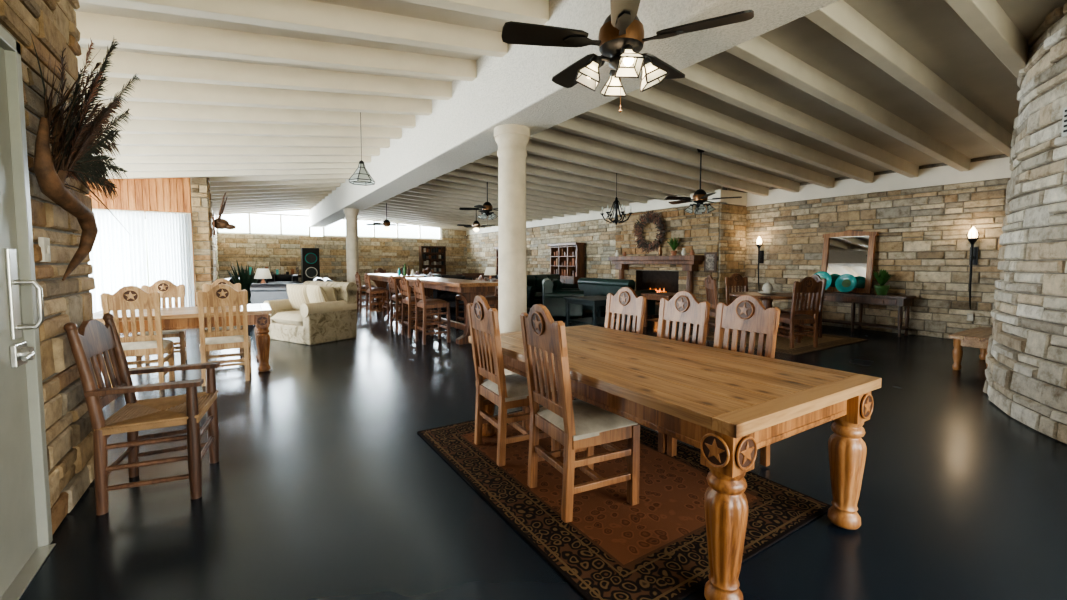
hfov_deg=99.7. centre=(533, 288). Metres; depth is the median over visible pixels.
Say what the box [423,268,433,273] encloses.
dining chair
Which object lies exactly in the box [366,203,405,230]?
ceiling fan
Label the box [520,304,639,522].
dining chair
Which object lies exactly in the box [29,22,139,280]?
dried plant
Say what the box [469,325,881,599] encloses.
dining table
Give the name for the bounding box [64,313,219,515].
armchair
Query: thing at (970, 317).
wall outlet
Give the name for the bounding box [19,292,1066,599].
floor
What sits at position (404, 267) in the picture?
bottles
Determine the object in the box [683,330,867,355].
area rug
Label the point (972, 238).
sconce
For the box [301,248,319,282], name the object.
speaker
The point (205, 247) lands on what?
wall
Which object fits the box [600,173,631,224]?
chandelier
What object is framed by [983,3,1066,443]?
wall
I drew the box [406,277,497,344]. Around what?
bar table
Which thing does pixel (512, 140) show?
column
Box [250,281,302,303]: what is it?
leather armchair
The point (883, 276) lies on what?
potted plant
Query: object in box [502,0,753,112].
ceiling fan
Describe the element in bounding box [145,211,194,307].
curtain
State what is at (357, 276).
bar stool
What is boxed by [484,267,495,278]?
table lamp
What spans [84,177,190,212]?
trim
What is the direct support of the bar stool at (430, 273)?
on the floor
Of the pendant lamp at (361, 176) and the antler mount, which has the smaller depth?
the pendant lamp at (361, 176)
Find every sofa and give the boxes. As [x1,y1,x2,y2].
[230,274,301,283]
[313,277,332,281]
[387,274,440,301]
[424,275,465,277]
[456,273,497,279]
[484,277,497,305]
[527,274,577,308]
[578,278,656,316]
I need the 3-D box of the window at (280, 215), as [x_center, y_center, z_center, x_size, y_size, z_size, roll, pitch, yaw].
[-11.006,-2.645,18.477,3.300,0.890,0.090,-2,4,-33]
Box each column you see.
[344,208,362,308]
[494,124,529,374]
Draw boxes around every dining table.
[93,303,271,387]
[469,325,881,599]
[729,292,804,339]
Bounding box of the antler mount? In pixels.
[212,193,235,234]
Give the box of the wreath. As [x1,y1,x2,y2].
[633,210,665,253]
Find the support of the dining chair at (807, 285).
on the area rug at (827, 341)
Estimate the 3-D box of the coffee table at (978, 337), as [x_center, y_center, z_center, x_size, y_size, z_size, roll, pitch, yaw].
[5.891,0.790,5.843,1.300,0.450,0.438,-2,4,-33]
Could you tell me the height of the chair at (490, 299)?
1.101 m
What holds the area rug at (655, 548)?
on the floor
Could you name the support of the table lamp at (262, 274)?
on the side table
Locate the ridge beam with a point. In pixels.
(518, 87)
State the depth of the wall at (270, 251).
19.80 m
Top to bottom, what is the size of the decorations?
0.320 m
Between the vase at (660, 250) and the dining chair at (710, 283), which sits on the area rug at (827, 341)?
the dining chair at (710, 283)
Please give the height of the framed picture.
0.480 m
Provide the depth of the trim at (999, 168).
9.35 m
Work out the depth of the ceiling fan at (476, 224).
15.09 m
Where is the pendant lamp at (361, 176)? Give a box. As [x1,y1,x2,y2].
[349,112,374,185]
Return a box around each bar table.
[368,273,423,317]
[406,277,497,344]
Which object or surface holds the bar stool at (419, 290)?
on the floor
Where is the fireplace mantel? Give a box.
[608,255,703,293]
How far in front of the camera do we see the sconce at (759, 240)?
10.70 m
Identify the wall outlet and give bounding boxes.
[967,313,973,320]
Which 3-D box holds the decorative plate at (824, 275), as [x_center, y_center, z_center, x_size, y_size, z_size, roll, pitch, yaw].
[5.936,-0.152,9.264,0.203,0.414,0.420,-2,4,-33]
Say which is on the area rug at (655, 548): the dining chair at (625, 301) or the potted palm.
the dining chair at (625, 301)
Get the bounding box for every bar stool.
[355,272,377,313]
[364,273,389,318]
[388,275,419,331]
[400,276,433,337]
[411,272,433,306]
[413,278,450,344]
[455,275,486,328]
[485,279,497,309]
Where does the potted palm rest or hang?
on the floor
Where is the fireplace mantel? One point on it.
(689, 263)
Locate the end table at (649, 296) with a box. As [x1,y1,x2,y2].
[641,292,675,326]
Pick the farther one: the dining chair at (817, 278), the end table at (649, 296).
the end table at (649, 296)
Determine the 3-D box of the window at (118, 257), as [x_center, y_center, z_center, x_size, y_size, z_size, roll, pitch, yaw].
[-8.214,-0.419,8.863,0.920,2.265,0.112,-2,4,-33]
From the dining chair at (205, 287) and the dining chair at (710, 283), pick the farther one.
the dining chair at (710, 283)
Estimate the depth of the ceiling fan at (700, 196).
7.76 m
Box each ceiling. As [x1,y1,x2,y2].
[74,0,1066,186]
[75,0,548,218]
[358,0,1029,230]
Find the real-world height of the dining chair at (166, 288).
1.121 m
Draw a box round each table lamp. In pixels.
[254,269,271,283]
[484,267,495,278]
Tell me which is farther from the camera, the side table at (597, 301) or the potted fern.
the potted fern
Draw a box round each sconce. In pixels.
[755,236,763,290]
[966,227,979,308]
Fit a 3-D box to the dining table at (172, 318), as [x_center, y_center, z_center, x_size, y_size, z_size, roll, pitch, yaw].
[-4.251,0.647,5.544,1.750,0.770,1.050,-2,4,-33]
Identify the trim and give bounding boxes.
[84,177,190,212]
[466,157,1011,234]
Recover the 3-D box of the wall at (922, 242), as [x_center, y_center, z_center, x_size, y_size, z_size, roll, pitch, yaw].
[8.101,-0.702,6.932,0.349,3.300,10.200,-2,4,-33]
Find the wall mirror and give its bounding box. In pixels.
[821,230,878,293]
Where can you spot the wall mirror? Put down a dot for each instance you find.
(851, 252)
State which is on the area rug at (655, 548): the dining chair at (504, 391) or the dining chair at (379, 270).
the dining chair at (504, 391)
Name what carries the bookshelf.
on the floor
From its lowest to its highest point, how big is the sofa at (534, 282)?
0.970 m
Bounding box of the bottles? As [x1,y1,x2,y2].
[398,264,413,275]
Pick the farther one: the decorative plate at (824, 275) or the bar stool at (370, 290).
the bar stool at (370, 290)
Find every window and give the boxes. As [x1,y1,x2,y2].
[216,213,309,235]
[323,218,440,239]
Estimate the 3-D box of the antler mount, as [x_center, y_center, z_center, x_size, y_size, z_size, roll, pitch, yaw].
[-6.858,-1.635,9.957,0.440,0.903,0.928,-2,4,-33]
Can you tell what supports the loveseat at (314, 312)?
on the floor
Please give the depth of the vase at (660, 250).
11.64 m
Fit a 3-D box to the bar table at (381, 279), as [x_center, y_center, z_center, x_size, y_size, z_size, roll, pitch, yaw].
[-3.793,0.134,12.085,0.778,1.020,2.900,-2,4,-33]
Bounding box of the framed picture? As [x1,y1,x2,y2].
[704,252,716,272]
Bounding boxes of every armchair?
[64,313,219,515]
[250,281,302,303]
[433,277,472,309]
[542,278,583,317]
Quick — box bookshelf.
[419,246,445,274]
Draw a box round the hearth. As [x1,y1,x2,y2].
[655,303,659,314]
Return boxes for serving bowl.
[759,283,777,293]
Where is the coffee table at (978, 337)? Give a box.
[949,327,992,369]
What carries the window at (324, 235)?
in the wall at (270, 251)
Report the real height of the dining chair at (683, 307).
1.121 m
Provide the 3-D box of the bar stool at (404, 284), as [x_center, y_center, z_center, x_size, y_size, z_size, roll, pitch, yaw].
[-2.171,0.318,8.319,0.499,1.101,0.470,-2,4,-33]
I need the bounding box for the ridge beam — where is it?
[308,0,838,227]
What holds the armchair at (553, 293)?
on the floor
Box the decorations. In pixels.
[238,267,298,274]
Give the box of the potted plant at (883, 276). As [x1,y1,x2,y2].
[873,269,892,294]
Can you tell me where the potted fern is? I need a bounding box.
[667,237,680,255]
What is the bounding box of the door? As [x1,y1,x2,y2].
[0,25,55,599]
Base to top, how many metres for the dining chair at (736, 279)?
1.121 m
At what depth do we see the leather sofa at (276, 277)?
15.46 m
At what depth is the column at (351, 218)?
12.86 m
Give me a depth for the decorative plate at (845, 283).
8.87 m
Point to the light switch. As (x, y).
(44, 243)
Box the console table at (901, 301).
[808,291,915,336]
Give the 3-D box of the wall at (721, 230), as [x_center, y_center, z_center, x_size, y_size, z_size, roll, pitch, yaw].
[0.910,-1.311,17.183,1.399,3.300,14.949,-2,4,-33]
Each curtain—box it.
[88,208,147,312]
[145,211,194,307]
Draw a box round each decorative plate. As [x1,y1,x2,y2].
[814,271,831,290]
[835,274,856,292]
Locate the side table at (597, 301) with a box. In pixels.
[563,295,627,328]
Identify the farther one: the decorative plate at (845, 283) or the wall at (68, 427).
the decorative plate at (845, 283)
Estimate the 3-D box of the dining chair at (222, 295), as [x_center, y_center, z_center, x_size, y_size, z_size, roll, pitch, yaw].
[-3.548,0.494,5.178,0.490,1.121,0.528,-2,4,-33]
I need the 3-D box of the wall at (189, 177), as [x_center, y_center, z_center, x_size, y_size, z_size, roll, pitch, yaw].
[-9.089,-0.847,8.515,4.300,3.400,0.200,-2,4,-33]
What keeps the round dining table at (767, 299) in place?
on the area rug at (827, 341)
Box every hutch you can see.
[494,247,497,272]
[548,242,585,285]
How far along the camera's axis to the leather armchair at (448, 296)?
12.27 m
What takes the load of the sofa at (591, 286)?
on the floor
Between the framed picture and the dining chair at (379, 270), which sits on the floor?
the dining chair at (379, 270)
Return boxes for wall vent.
[1061,107,1066,136]
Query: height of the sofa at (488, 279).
0.940 m
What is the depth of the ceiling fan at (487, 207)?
10.66 m
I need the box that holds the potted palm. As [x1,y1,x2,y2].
[227,260,273,303]
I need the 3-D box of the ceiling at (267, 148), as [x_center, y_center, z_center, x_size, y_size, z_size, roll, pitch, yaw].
[-5.902,-2.183,6.494,7.580,1.156,24.130,-2,4,-33]
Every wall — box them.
[0,0,99,534]
[90,177,195,305]
[190,177,218,305]
[217,228,466,291]
[466,187,746,317]
[744,154,1010,338]
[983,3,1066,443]
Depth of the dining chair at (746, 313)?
3.10 m
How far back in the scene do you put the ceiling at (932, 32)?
4.82 m
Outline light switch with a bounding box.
[38,237,50,261]
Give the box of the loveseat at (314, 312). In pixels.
[263,281,357,344]
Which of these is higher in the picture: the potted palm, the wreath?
the wreath
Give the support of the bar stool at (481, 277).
on the floor
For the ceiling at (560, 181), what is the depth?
7.02 m
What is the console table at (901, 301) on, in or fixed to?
on the floor
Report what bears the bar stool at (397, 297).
on the floor
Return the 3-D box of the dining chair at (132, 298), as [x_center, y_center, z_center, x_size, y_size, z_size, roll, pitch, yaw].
[-4.227,0.515,4.827,0.490,1.121,0.528,-2,4,-30]
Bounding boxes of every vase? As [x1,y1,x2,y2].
[658,246,661,255]
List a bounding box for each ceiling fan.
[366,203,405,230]
[457,210,494,231]
[459,182,497,224]
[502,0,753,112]
[664,149,741,220]
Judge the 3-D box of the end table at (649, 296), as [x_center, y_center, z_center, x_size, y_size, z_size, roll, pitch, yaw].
[2.771,0.456,9.353,0.750,0.700,0.750,-2,4,-33]
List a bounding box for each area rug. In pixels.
[417,399,831,599]
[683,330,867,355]
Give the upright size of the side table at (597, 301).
0.620 m
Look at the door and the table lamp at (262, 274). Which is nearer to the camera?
the door
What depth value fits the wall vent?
3.45 m
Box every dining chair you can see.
[100,286,174,387]
[136,280,186,366]
[196,284,251,385]
[202,279,243,361]
[374,268,386,295]
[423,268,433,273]
[467,295,560,466]
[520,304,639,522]
[572,287,645,399]
[657,291,709,452]
[667,295,779,466]
[704,275,740,339]
[725,273,747,331]
[777,277,822,347]
[780,275,825,338]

